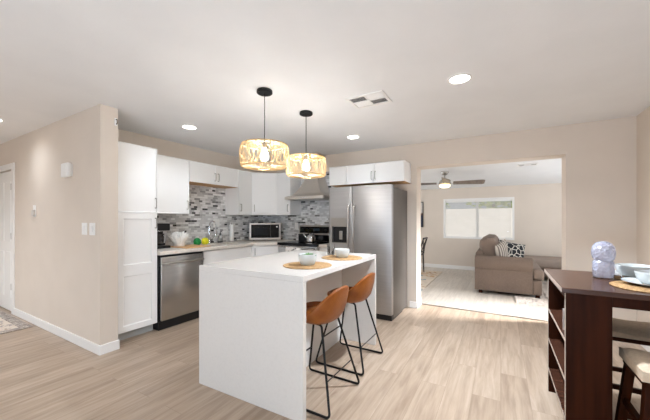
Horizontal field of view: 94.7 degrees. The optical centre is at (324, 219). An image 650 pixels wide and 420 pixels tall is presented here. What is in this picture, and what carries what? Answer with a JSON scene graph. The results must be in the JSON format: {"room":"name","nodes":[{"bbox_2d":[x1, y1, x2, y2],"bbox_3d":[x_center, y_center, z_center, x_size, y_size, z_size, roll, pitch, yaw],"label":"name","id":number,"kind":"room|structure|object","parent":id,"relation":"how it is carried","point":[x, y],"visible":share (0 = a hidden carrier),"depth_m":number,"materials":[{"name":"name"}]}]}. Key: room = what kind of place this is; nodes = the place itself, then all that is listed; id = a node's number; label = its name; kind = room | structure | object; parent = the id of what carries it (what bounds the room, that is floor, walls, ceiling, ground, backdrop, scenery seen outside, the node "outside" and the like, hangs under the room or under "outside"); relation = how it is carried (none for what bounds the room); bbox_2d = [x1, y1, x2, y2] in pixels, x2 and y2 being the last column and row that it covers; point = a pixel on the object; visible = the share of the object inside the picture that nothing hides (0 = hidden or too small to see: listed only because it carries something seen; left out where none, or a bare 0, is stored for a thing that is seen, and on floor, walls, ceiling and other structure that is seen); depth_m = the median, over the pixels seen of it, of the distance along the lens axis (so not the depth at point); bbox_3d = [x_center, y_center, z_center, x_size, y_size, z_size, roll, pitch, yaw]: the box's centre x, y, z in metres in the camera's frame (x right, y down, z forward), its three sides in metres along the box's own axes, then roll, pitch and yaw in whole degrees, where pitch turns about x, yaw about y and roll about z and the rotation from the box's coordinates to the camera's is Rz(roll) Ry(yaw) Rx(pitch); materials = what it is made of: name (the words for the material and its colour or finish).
{"room":"kitchen","nodes":[
{"label":"kitchen","id":0,"kind":"room"},
{"bbox_2d":[0,104,117,344],"bbox_3d":[-3.756,0.095,3.915,3.760,2.430,0.156,0,0,30],"label":"wall","id":1,"kind":"structure","parent":0,"point":[67,279],"depth_m":3.23,"materials":[{"name":"paint"}]},
{"bbox_2d":[0,162,14,314],"bbox_3d":[-4.641,0.263,4.423,0.940,2.095,0.173,0,0,30],"label":"door","id":2,"kind":"structure","parent":1,"relation":"in","point":[7,179],"depth_m":4.31,"materials":[{"name":"white painted wood"}]},
{"bbox_2d":[31,205,35,216],"bbox_3d":[-3.639,-0.107,3.739,0.080,0.145,0.027,0,0,30],"label":"thermostat","id":3,"kind":"object","parent":1,"relation":"attached to","point":[33,212],"visible":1,"depth_m":3.73,"materials":[{"name":"white plastic"}]},
{"bbox_2d":[14,308,99,354],"bbox_3d":[-3.225,1.262,3.505,2.430,0.095,0.014,0,0,30],"label":"baseboard","id":4,"kind":"structure","parent":1,"relation":"attached to","point":[84,343],"depth_m":3.34,"materials":[{"name":"white wood"}]},
{"bbox_2d":[61,162,72,177],"bbox_3d":[-2.774,-0.530,3.217,0.160,0.150,0.054,0,0,30],"label":"door chime","id":5,"kind":"object","parent":1,"relation":"attached to","point":[66,168],"visible":1,"depth_m":3.18,"materials":[{"name":"white plastic"}]},
{"bbox_2d":[82,223,86,234],"bbox_3d":[-2.457,0.094,3.055,0.116,0.122,0.012,0,0,30],"label":"light switch","id":6,"kind":"object","parent":1,"relation":"attached to","point":[84,225],"visible":1,"depth_m":3.05,"materials":[{"name":"white plastic"}]},
{"bbox_2d":[89,223,94,234],"bbox_3d":[-2.311,0.094,2.969,0.116,0.122,0.012,0,0,30],"label":"light switch","id":7,"kind":"object","parent":1,"relation":"attached to","point":[91,225],"visible":1,"depth_m":2.96,"materials":[{"name":"white plastic"}]},
{"bbox_2d":[99,340,119,355],"bbox_3d":[-2.129,1.262,2.958,0.014,0.095,0.179,0,0,30],"label":"baseboard","id":8,"kind":"structure","parent":1,"relation":"attached to","point":[115,345],"depth_m":2.95,"materials":[{"name":"white wood"}]},
{"bbox_2d":[114,118,117,125],"bbox_3d":[-2.090,-0.983,3.005,0.034,0.075,0.028,0,0,30],"label":"clip","id":9,"kind":"object","parent":1,"relation":"attached to","point":[115,119],"visible":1,"depth_m":3.00,"materials":[{"name":"white plastic"}]},
{"bbox_2d":[118,129,262,215],"bbox_3d":[-2.001,0.095,4.753,0.120,2.430,3.064,0,0,30],"label":"wall","id":10,"kind":"structure","parent":0,"point":[164,147],"depth_m":4.46,"materials":[{"name":"paint"}]},
{"bbox_2d":[156,154,188,213],"bbox_3d":[-2.168,-0.455,3.983,0.360,0.750,0.607,0,0,30],"label":"upper cabinet","id":11,"kind":"object","parent":10,"relation":"attached to","point":[172,172],"visible":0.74,"depth_m":3.97,"materials":[{"name":"white wood"}]},
{"bbox_2d":[157,185,262,245],"bbox_3d":[-1.855,-0.076,4.875,0.008,0.903,2.462,0,0,30],"label":"backsplash","id":12,"kind":"structure","parent":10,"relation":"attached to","point":[206,204],"depth_m":4.79,"materials":[{"name":"tile"}]},
{"bbox_2d":[213,219,218,226],"bbox_3d":[-1.796,0.058,4.959,0.008,0.125,0.120,0,0,30],"label":"wall outlet","id":13,"kind":"object","parent":12,"relation":"attached to","point":[215,220],"visible":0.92,"depth_m":4.96,"materials":[{"name":"white plastic"}]},
{"bbox_2d":[189,160,238,188],"bbox_3d":[-1.783,-0.680,4.640,0.360,0.300,0.910,0,0,30],"label":"upper cabinet","id":14,"kind":"object","parent":10,"relation":"attached to","point":[200,174],"visible":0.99,"depth_m":4.54,"materials":[{"name":"white wood"}]},
{"bbox_2d":[225,170,252,214],"bbox_3d":[-1.468,-0.455,5.177,0.360,0.750,0.330,0,0,30],"label":"upper cabinet","id":15,"kind":"object","parent":10,"relation":"attached to","point":[238,201],"visible":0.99,"depth_m":5.09,"materials":[{"name":"white wood"}]},
{"bbox_2d":[0,266,645,419],"bbox_3d":[-0.419,1.360,3.636,9.800,0.100,11.650,0,0,30],"label":"floor","id":16,"kind":"structure","parent":0,"point":[435,362],"depth_m":2.55,"materials":[{"name":"brown wood"}]},
{"bbox_2d":[0,310,32,333],"bbox_3d":[-4.761,1.305,3.742,2.160,0.008,1.060,0,0,30],"label":"rug","id":17,"kind":"object","parent":16,"relation":"on","point":[8,323],"visible":1,"depth_m":3.71,"materials":[{"name":"beige fabric"}]},
{"bbox_2d":[118,141,156,339],"bbox_3d":[-2.322,0.239,3.443,0.640,2.138,0.468,0,0,30],"label":"pantry cabinet","id":18,"kind":"object","parent":16,"relation":"on","point":[137,164],"visible":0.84,"depth_m":3.31,"materials":[{"name":"white wood"}]},
{"bbox_2d":[153,251,204,330],"bbox_3d":[-1.992,0.867,3.889,0.630,0.883,0.600,0,0,30],"label":"dishwasher","id":19,"kind":"object","parent":16,"relation":"on","point":[177,274],"visible":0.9,"depth_m":3.69,"materials":[{"name":"silver metal"}]},
{"bbox_2d":[203,246,251,264],"bbox_3d":[-1.652,0.869,4.586,0.640,0.878,0.930,0,0,30],"label":"base cabinet","id":20,"kind":"object","parent":16,"relation":"on","point":[213,256],"visible":0.11,"depth_m":4.40,"materials":[{"name":"white"}]},
{"bbox_2d":[245,245,277,256],"bbox_3d":[-1.070,0.864,5.307,0.921,0.888,0.921,0,0,30],"label":"base cabinet","id":21,"kind":"object","parent":16,"relation":"on","point":[259,250],"visible":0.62,"depth_m":4.89,"materials":[{"name":"white wood"}]},
{"bbox_2d":[157,239,294,254],"bbox_3d":[-1.463,0.397,4.645,0.913,0.043,2.462,0,0,30],"label":"countertop","id":22,"kind":"structure","parent":21,"relation":"on","point":[240,243],"depth_m":4.43,"materials":[{"name":"stone"}]},
{"bbox_2d":[157,223,170,248],"bbox_3d":[-2.183,0.212,3.946,0.262,0.325,0.184,0,0,30],"label":"coffee maker","id":23,"kind":"object","parent":22,"relation":"on","point":[161,240],"visible":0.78,"depth_m":3.89,"materials":[{"name":"black plastic"}]},
{"bbox_2d":[171,244,209,248],"bbox_3d":[-1.866,0.369,4.133,0.400,0.012,0.370,0,0,30],"label":"serving tray","id":24,"kind":"object","parent":22,"relation":"on","point":[191,245],"visible":0.76,"depth_m":4.04,"materials":[{"name":"brown wood"}]},
{"bbox_2d":[167,231,188,245],"bbox_3d":[-1.994,0.259,4.114,0.274,0.208,0.274,0,0,30],"label":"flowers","id":25,"kind":"object","parent":24,"relation":"on","point":[178,238],"visible":1,"depth_m":4.04,"materials":[{"name":"white plant"}]},
{"bbox_2d":[173,243,184,245],"bbox_3d":[-1.999,0.343,4.104,0.160,0.040,0.160,0,0,30],"label":"bowl","id":26,"kind":"object","parent":24,"relation":"on","point":[174,244],"depth_m":4.04,"materials":[{"name":"white ceramic"}]},
{"bbox_2d":[193,238,200,244],"bbox_3d":[-1.891,0.320,4.431,0.111,0.110,0.112,0,0,30],"label":"apple","id":27,"kind":"object","parent":22,"relation":"on","point":[197,241],"visible":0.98,"depth_m":4.40,"materials":[{"name":"green food"}]},
{"bbox_2d":[201,237,208,244],"bbox_3d":[-1.808,0.320,4.512,0.111,0.110,0.112,0,0,30],"label":"lemon","id":28,"kind":"object","parent":22,"relation":"on","point":[205,241],"visible":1,"depth_m":4.48,"materials":[{"name":"yellow food"}]},
{"bbox_2d":[208,220,216,242],"bbox_3d":[-1.778,0.194,4.715,0.119,0.362,0.180,0,0,-30],"label":"kitchen faucet","id":29,"kind":"object","parent":22,"relation":"on","point":[209,238],"visible":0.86,"depth_m":4.73,"materials":[{"name":"silver metal"}]},
{"bbox_2d":[218,231,222,242],"bbox_3d":[-1.716,0.283,4.912,0.083,0.184,0.082,0,0,30],"label":"soap dispenser","id":30,"kind":"object","parent":22,"relation":"on","point":[220,237],"visible":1,"depth_m":4.88,"materials":[{"name":"white"}]},
{"bbox_2d":[218,235,222,242],"bbox_3d":[-1.716,0.311,4.912,0.080,0.128,0.080,0,0,30],"label":"bottle","id":31,"kind":"object","parent":30,"relation":"on","point":[220,238],"depth_m":4.88,"materials":[{"name":"white"}]},
{"bbox_2d":[228,223,234,241],"bbox_3d":[-1.591,0.212,5.106,0.120,0.325,0.120,0,0,30],"label":"paper towel roll","id":32,"kind":"object","parent":22,"relation":"on","point":[231,227],"visible":1,"depth_m":5.08,"materials":[{"name":"white paper"}]},
{"bbox_2d":[249,223,280,240],"bbox_3d":[-1.116,0.220,5.538,0.555,0.310,0.372,0,0,-15],"label":"microwave","id":33,"kind":"object","parent":22,"relation":"on","point":[257,231],"visible":0.99,"depth_m":5.36,"materials":[{"name":"silver metal"}]},
{"bbox_2d":[199,250,375,419],"bbox_3d":[-0.246,0.838,2.782,1.016,0.945,1.410,0,0,29],"label":"kitchen island","id":34,"kind":"object","parent":16,"relation":"on","point":[255,334],"visible":0.99,"depth_m":2.19,"materials":[{"name":"stone"}]},
{"bbox_2d":[199,250,375,282],"bbox_3d":[-0.234,0.385,2.776,0.990,0.040,1.410,0,0,29],"label":"island countertop","id":35,"kind":"structure","parent":34,"relation":"on","point":[270,266],"depth_m":2.37,"materials":[{"name":"stone"}]},
{"bbox_2d":[283,262,331,268],"bbox_3d":[-0.139,0.362,2.382,0.390,0.007,0.390,0,0,30],"label":"placemat","id":36,"kind":"object","parent":35,"relation":"on","point":[293,265],"visible":0.66,"depth_m":2.34,"materials":[{"name":"beige wicker"}]},
{"bbox_2d":[298,253,316,265],"bbox_3d":[-0.139,0.315,2.382,0.146,0.085,0.146,0,0,30],"label":"bowl","id":37,"kind":"object","parent":36,"relation":"on","point":[306,260],"visible":0.98,"depth_m":2.33,"materials":[{"name":"grey ceramic"}]},
{"bbox_2d":[327,244,334,254],"bbox_3d":[0.060,0.307,3.048,0.080,0.115,0.080,0,0,30],"label":"glass tumbler","id":38,"kind":"object","parent":35,"relation":"on","point":[330,247],"visible":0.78,"depth_m":3.01,"materials":[{"name":"white"}]},
{"bbox_2d":[321,255,361,260],"bbox_3d":[0.161,0.362,2.856,0.390,0.007,0.390,0,0,30],"label":"placemat","id":39,"kind":"object","parent":35,"relation":"on","point":[329,257],"visible":0.73,"depth_m":2.77,"materials":[{"name":"beige wicker"}]},
{"bbox_2d":[334,248,349,257],"bbox_3d":[0.161,0.319,2.856,0.148,0.078,0.148,0,0,30],"label":"bowl","id":40,"kind":"object","parent":39,"relation":"on","point":[339,252],"visible":1,"depth_m":2.80,"materials":[{"name":"grey ceramic"}]},
{"bbox_2d":[277,225,328,252],"bbox_3d":[-0.293,0.703,4.967,0.764,1.215,0.716,0,0,30],"label":"range","id":41,"kind":"object","parent":16,"relation":"on","point":[321,232],"visible":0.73,"depth_m":5.06,"materials":[{"name":"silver metal"}]},
{"bbox_2d":[285,247,300,251],"bbox_3d":[-0.491,0.592,4.679,0.290,0.316,0.047,0,0,30],"label":"dish towel","id":42,"kind":"object","parent":41,"relation":"hanging from","point":[286,248],"visible":0.21,"depth_m":4.68,"materials":[{"name":"white fabric"}]},
{"bbox_2d":[298,234,307,240],"bbox_3d":[-0.368,0.308,5.165,0.146,0.122,0.126,0,0,30],"label":"box","id":43,"kind":"object","parent":41,"relation":"on","point":[301,237],"visible":0.69,"depth_m":5.12,"materials":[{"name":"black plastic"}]},
{"bbox_2d":[277,240,328,246],"bbox_3d":[-0.299,0.391,4.957,0.764,0.042,0.600,0,0,30],"label":"cooktop","id":44,"kind":"object","parent":41,"relation":"in","point":[296,243],"depth_m":4.82,"materials":[{"name":"black glass"}]},
{"bbox_2d":[303,228,315,241],"bbox_3d":[-0.247,0.253,4.955,0.208,0.233,0.170,0,0,30],"label":"tea kettle","id":45,"kind":"object","parent":41,"relation":"on","point":[311,237],"visible":0.98,"depth_m":4.90,"materials":[{"name":"silver metal"}]},
{"bbox_2d":[319,247,326,250],"bbox_3d":[0.161,0.864,4.739,0.235,0.888,0.650,0,0,30],"label":"base cabinet","id":46,"kind":"object","parent":16,"relation":"on","point":[320,248],"visible":0.05,"depth_m":4.53,"materials":[{"name":"white wood"}]},
{"bbox_2d":[306,285,359,418],"bbox_3d":[-0.052,0.897,2.279,0.478,0.825,0.497,0,0,30],"label":"counter stool","id":47,"kind":"object","parent":16,"relation":"on","point":[330,309],"visible":0.77,"depth_m":2.10,"materials":[{"name":"leather"}]},
{"bbox_2d":[306,307,314,313],"bbox_3d":[-0.063,0.704,2.286,0.270,0.036,0.270,0,0,30],"label":"cushion","id":48,"kind":"object","parent":47,"relation":"on","point":[308,309],"depth_m":2.30,"materials":[{"name":"leather"}]},
{"bbox_2d":[316,272,382,375],"bbox_3d":[0.240,0.897,2.827,0.478,0.825,0.497,0,0,30],"label":"counter stool","id":49,"kind":"object","parent":16,"relation":"on","point":[361,291],"visible":0.73,"depth_m":2.66,"materials":[{"name":"black metal"}]},
{"bbox_2d":[329,184,406,320],"bbox_3d":[0.624,0.425,4.337,0.920,1.760,0.816,0,0,30],"label":"refrigerator","id":50,"kind":"object","parent":16,"relation":"on","point":[368,219],"visible":0.79,"depth_m":4.00,"materials":[{"name":"silver metal"}]},
{"bbox_2d":[421,270,441,290],"bbox_3d":[1.581,1.305,6.898,1.750,0.008,2.400,0,0,30],"label":"dining rug","id":51,"kind":"object","parent":16,"relation":"on","point":[427,276],"visible":0.21,"depth_m":6.84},
{"bbox_2d":[421,237,427,271],"bbox_3d":[2.214,0.860,7.338,0.557,0.883,0.428,0,0,30],"label":"dining chair","id":52,"kind":"object","parent":51,"relation":"on","point":[426,238],"visible":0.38,"depth_m":7.31,"materials":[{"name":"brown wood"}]},
{"bbox_2d":[422,303,547,321],"bbox_3d":[2.239,1.307,4.220,1.735,0.006,0.035,0,0,30],"label":"threshold","id":53,"kind":"object","parent":16,"relation":"on","point":[422,303],"visible":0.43,"depth_m":4.19,"materials":[{"name":"wood"}]},
{"bbox_2d":[475,234,561,298],"bbox_3d":[4.513,0.815,5.741,2.780,0.988,2.530,0,0,30],"label":"sectional sofa","id":54,"kind":"object","parent":16,"relation":"on","point":[518,275],"visible":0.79,"depth_m":5.20,"materials":[{"name":"brown fabric"}]},
{"bbox_2d":[479,236,498,255],"bbox_3d":[3.196,0.575,5.777,0.384,0.507,0.720,0,0,30],"label":"cushion","id":55,"kind":"object","parent":54,"relation":"on","point":[487,244],"depth_m":5.51,"materials":[{"name":"brown fabric"}]},
{"bbox_2d":[495,239,507,256],"bbox_3d":[3.254,0.610,5.511,0.525,0.525,0.120,0,0,-34],"label":"throw pillow","id":56,"kind":"object","parent":54,"relation":"on","point":[501,249],"visible":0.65,"depth_m":5.43,"materials":[{"name":"white fabric"}]},
{"bbox_2d":[498,240,524,256],"bbox_3d":[3.515,0.645,5.660,0.579,0.530,0.184,0,0,7],"label":"throw pillow","id":57,"kind":"object","parent":54,"relation":"on","point":[514,250],"visible":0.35,"depth_m":5.62,"materials":[{"name":"fabric"}]},
{"bbox_2d":[533,263,540,268],"bbox_3d":[3.549,0.935,5.599,0.780,0.200,0.750,0,0,30],"label":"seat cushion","id":58,"kind":"object","parent":54,"relation":"on","point":[535,266],"depth_m":5.33,"materials":[{"name":"brown fabric"}]},
{"bbox_2d":[533,269,543,279],"bbox_3d":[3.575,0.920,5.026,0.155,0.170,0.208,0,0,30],"label":"seat cushion","id":59,"kind":"object","parent":54,"relation":"on","point":[538,274],"depth_m":4.94,"materials":[{"name":"brown fabric"}]},
{"bbox_2d":[524,255,561,268],"bbox_3d":[5.077,0.935,6.465,2.540,0.200,0.710,0,0,30],"label":"cushion","id":60,"kind":"object","parent":54,"relation":"on","point":[544,262],"depth_m":6.32,"materials":[{"name":"brown fabric"}]},
{"bbox_2d":[513,282,547,305],"bbox_3d":[4.265,1.292,5.150,1.764,0.035,2.056,0,0,30],"label":"shag rug","id":61,"kind":"object","parent":16,"relation":"on","point":[519,298],"visible":0.11,"depth_m":4.88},
{"bbox_2d":[544,269,649,419],"bbox_3d":[1.924,0.845,1.761,0.951,0.930,0.765,0,0,30],"label":"bar table","id":62,"kind":"object","parent":16,"relation":"on","point":[580,356],"visible":0.97,"depth_m":1.65,"materials":[{"name":"brown wood"}]},
{"bbox_2d":[549,309,564,336],"bbox_3d":[1.608,0.686,1.946,0.172,0.018,0.674,0,0,30],"label":"shelf","id":63,"kind":"object","parent":62,"relation":"attached to","point":[557,314],"depth_m":2.05,"materials":[{"name":"brown wood"}]},
{"bbox_2d":[549,338,564,376],"bbox_3d":[1.608,0.911,1.946,0.172,0.018,0.674,0,0,30],"label":"shelf","id":64,"kind":"object","parent":62,"relation":"attached to","point":[557,344],"depth_m":2.06,"materials":[{"name":"brown wood"}]},
{"bbox_2d":[549,368,564,415],"bbox_3d":[1.608,1.136,1.946,0.172,0.018,0.674,0,0,30],"label":"shelf","id":65,"kind":"object","parent":62,"relation":"attached to","point":[557,378],"depth_m":2.05,"materials":[{"name":"brown wood"}]},
{"bbox_2d":[563,309,564,329],"bbox_3d":[1.514,0.612,1.822,0.110,0.130,0.036,0,0,30],"label":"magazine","id":66,"kind":"object","parent":62,"relation":"on","point":[563,309],"visible":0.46,"depth_m":1.83,"materials":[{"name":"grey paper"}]},
{"bbox_2d":[591,241,622,279],"bbox_3d":[1.812,0.260,1.942,0.134,0.240,0.120,0,0,16],"label":"glass vase","id":67,"kind":"object","parent":62,"relation":"on","point":[603,253],"visible":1,"depth_m":1.90,"materials":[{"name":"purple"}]},
{"bbox_2d":[609,281,649,292],"bbox_3d":[1.820,0.377,1.651,0.370,0.007,0.370,0,0,30],"label":"placemat","id":68,"kind":"object","parent":62,"relation":"on","point":[620,284],"visible":0.74,"depth_m":1.67,"materials":[{"name":"beige wicker"}]},
{"bbox_2d":[621,277,649,286],"bbox_3d":[1.863,0.363,1.696,0.270,0.020,0.270,0,0,30],"label":"plate","id":69,"kind":"object","parent":68,"relation":"on","point":[634,280],"visible":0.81,"depth_m":1.77,"materials":[{"name":"grey ceramic"}]},
{"bbox_2d":[635,270,649,284],"bbox_3d":[1.884,0.334,1.701,0.176,0.066,0.176,0,0,30],"label":"bowl","id":70,"kind":"object","parent":69,"relation":"on","point":[643,276],"visible":1,"depth_m":1.71,"materials":[{"name":"grey ceramic"}]},
{"bbox_3d":[2.025,0.377,1.942,0.330,0.007,0.330,0,0,30],"label":"placemat","id":71,"kind":"object","parent":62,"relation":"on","visible":0},
{"bbox_3d":[2.021,0.363,1.945,0.270,0.020,0.270,0,0,30],"label":"plate","id":72,"kind":"object","parent":71,"relation":"on","visible":0},
{"bbox_2d":[615,263,649,276],"bbox_3d":[2.017,0.332,1.947,0.196,0.070,0.196,0,0,30],"label":"bowl","id":73,"kind":"object","parent":72,"relation":"on","point":[628,269],"visible":0.66,"depth_m":1.93,"materials":[{"name":"grey ceramic"}]},
{"bbox_2d":[613,318,649,394],"bbox_3d":[2.068,0.998,1.975,0.500,0.624,0.396,0,0,30],"label":"stool","id":74,"kind":"object","parent":16,"relation":"on","point":[635,332],"visible":0.33,"depth_m":1.91,"materials":[{"name":"brown wood"}]},
{"bbox_2d":[614,347,649,419],"bbox_3d":[1.737,0.998,1.410,0.500,0.624,0.396,0,0,30],"label":"stool","id":75,"kind":"object","parent":16,"relation":"on","point":[636,362],"visible":1,"depth_m":1.53,"materials":[{"name":"fabric"}]},
{"bbox_2d":[0,0,649,161],"bbox_3d":[-1.990,-1.180,2.251,8.490,0.120,7.670,0,0,30],"label":"ceiling","id":76,"kind":"structure","parent":0,"point":[164,65],"depth_m":2.18,"materials":[{"name":"paint"}]},
{"bbox_2d":[181,124,197,129],"bbox_3d":[-1.637,-1.115,3.614,0.186,0.009,0.186,0,0,30],"label":"recessed light","id":77,"kind":"object","parent":76,"relation":"in","point":[186,126],"visible":1,"depth_m":3.60,"materials":[{"name":"white"}]},
{"bbox_2d":[239,87,288,170],"bbox_3d":[-0.523,-0.777,2.597,0.423,0.684,0.422,0,0,-43],"label":"pendant lamp","id":78,"kind":"object","parent":76,"relation":"hanging from","point":[262,91],"visible":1,"depth_m":2.56,"materials":[{"name":"beige wicker"}]},
{"bbox_2d":[286,110,325,178],"bbox_3d":[-0.197,-0.777,3.124,0.422,0.684,0.423,0,0,24],"label":"pendant lamp","id":79,"kind":"object","parent":76,"relation":"hanging from","point":[305,113],"visible":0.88,"depth_m":3.07,"materials":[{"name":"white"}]},
{"bbox_2d":[346,135,359,138],"bbox_3d":[0.377,-1.115,4.045,0.186,0.009,0.186,0,0,30],"label":"recessed light","id":80,"kind":"object","parent":76,"relation":"in","point":[348,136],"visible":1,"depth_m":4.02,"materials":[{"name":"white"}]},
{"bbox_2d":[345,90,391,108],"bbox_3d":[0.411,-1.113,2.796,0.360,0.011,0.280,0,0,30],"label":"ceiling vent","id":81,"kind":"object","parent":76,"relation":"in","point":[380,97],"visible":1,"depth_m":2.79,"materials":[{"name":"white metal"}]},
{"bbox_2d":[447,73,472,83],"bbox_3d":[1.068,-1.115,2.376,0.186,0.009,0.186,0,0,30],"label":"recessed light","id":82,"kind":"object","parent":76,"relation":"in","point":[460,78],"visible":1,"depth_m":2.37,"materials":[{"name":"white"}]},
{"bbox_2d":[263,116,636,320],"bbox_3d":[1.188,0.095,4.676,5.460,2.430,0.270,0,0,30],"label":"wall","id":83,"kind":"structure","parent":0,"point":[599,158],"depth_m":3.51,"materials":[{"name":"paint"}]},
{"bbox_2d":[253,172,275,215],"bbox_3d":[-1.125,-0.455,5.513,0.618,0.750,0.622,0,0,30],"label":"upper cabinet","id":84,"kind":"object","parent":83,"relation":"attached to","point":[264,184],"visible":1,"depth_m":5.30,"materials":[{"name":"white wood"}]},
{"bbox_2d":[276,172,300,214],"bbox_3d":[-0.666,-0.455,5.392,0.315,0.750,0.360,0,0,30],"label":"upper cabinet","id":85,"kind":"object","parent":83,"relation":"attached to","point":[285,185],"visible":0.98,"depth_m":5.29,"materials":[{"name":"white wood"}]},
{"bbox_2d":[263,172,333,239],"bbox_3d":[-0.392,-0.185,5.442,1.941,1.290,0.008,0,0,30],"label":"backsplash","id":86,"kind":"structure","parent":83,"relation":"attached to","point":[312,212],"depth_m":5.44,"materials":[{"name":"tile"}]},
{"bbox_2d":[285,152,328,200],"bbox_3d":[-0.224,-0.724,5.045,0.760,0.789,0.504,0,0,30],"label":"range hood","id":87,"kind":"object","parent":83,"relation":"attached to","point":[316,189],"visible":0.69,"depth_m":4.98,"materials":[{"name":"silver metal"}]},
{"bbox_2d":[329,166,352,186],"bbox_3d":[0.287,-0.682,4.830,0.300,0.295,0.365,0,0,30],"label":"upper cabinet","id":88,"kind":"object","parent":83,"relation":"attached to","point":[337,175],"visible":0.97,"depth_m":4.70,"materials":[{"name":"white wood"}]},
{"bbox_2d":[346,160,410,185],"bbox_3d":[0.794,-0.682,4.513,0.890,0.295,0.400,0,0,30],"label":"upper cabinet","id":89,"kind":"object","parent":83,"relation":"attached to","point":[390,172],"visible":1,"depth_m":4.36,"materials":[{"name":"white wood"}]},
{"bbox_2d":[410,301,416,307],"bbox_3d":[1.312,1.262,4.439,0.114,0.095,0.014,0,0,30],"label":"baseboard","id":90,"kind":"structure","parent":83,"relation":"attached to","point":[413,304],"depth_m":4.43,"materials":[{"name":"white wood"}]},
{"bbox_2d":[417,298,421,307],"bbox_3d":[1.427,1.262,4.536,0.014,0.095,0.270,0,0,30],"label":"baseboard","id":91,"kind":"object","parent":83,"relation":"attached to","point":[419,302],"visible":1,"depth_m":4.52,"materials":[{"name":"white wood"}]},
{"bbox_2d":[421,183,561,266],"bbox_3d":[3.999,0.210,7.711,6.300,2.200,0.150,0,0,30],"label":"wall","id":92,"kind":"structure","parent":0,"point":[537,207],"depth_m":7.26,"materials":[{"name":"paint"}]},
{"bbox_2d":[421,202,422,226],"bbox_3d":[2.529,-0.140,8.467,0.480,0.700,0.029,0,0,30],"label":"wall art","id":93,"kind":"object","parent":92,"relation":"attached to","point":[421,202],"visible":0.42,"depth_m":8.36,"materials":[{"name":"black plastic"}]},
{"bbox_2d":[421,263,474,270],"bbox_3d":[3.958,1.262,7.641,6.300,0.095,0.014,0,0,30],"label":"baseboard","id":94,"kind":"structure","parent":92,"relation":"attached to","point":[425,264],"depth_m":8.02,"materials":[{"name":"white wood"}]},
{"bbox_2d":[443,197,513,239],"bbox_3d":[3.928,-0.025,7.729,1.620,1.050,0.132,0,0,30],"label":"window","id":95,"kind":"structure","parent":92,"relation":"in","point":[507,213],"depth_m":7.72,"materials":[{"name":"white"}]},
{"bbox_2d":[446,199,511,237],"bbox_3d":[3.918,-0.022,7.712,1.510,0.955,0.040,0,0,30],"label":"window blind","id":96,"kind":"object","parent":95,"relation":"attached to","point":[501,228],"visible":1,"depth_m":7.68,"materials":[{"name":"white fabric"}]},
{"bbox_2d":[421,158,561,189],"bbox_3d":[3.030,-1.040,6.059,6.300,0.440,3.980,0,0,30],"label":"ceiling","id":97,"kind":"structure","parent":0,"point":[548,171],"depth_m":6.28,"materials":[{"name":"paint"}]},
{"bbox_2d":[421,171,484,187],"bbox_3d":[2.490,-0.825,6.225,1.131,0.340,1.131,0,0,-25],"label":"ceiling fan","id":98,"kind":"object","parent":97,"relation":"hanging from","point":[444,183],"visible":0.98,"depth_m":6.12,"materials":[{"name":"silver metal"}]},
{"bbox_2d":[517,163,538,166],"bbox_3d":[3.664,-0.992,5.420,0.320,0.022,0.140,0,0,30],"label":"ceiling vent","id":99,"kind":"object","parent":97,"relation":"in","point":[529,164],"visible":1,"depth_m":5.40,"materials":[{"name":"white metal"}]},
{"bbox_2d":[637,106,649,321],"bbox_3d":[1.552,0.095,0.018,0.120,2.430,7.400,0,0,30],"label":"wall","id":100,"kind":"structure","parent":0,"point":[643,119],"depth_m":3.08,"materials":[{"name":"paint"}]},
{"bbox_2d":[641,345,649,351],"bbox_3d":[1.494,1.262,0.051,0.014,0.095,7.400,0,0,30],"label":"baseboard","id":101,"kind":"structure","parent":100,"relation":"attached to","point":[647,348],"depth_m":2.99,"materials":[{"name":"white"}]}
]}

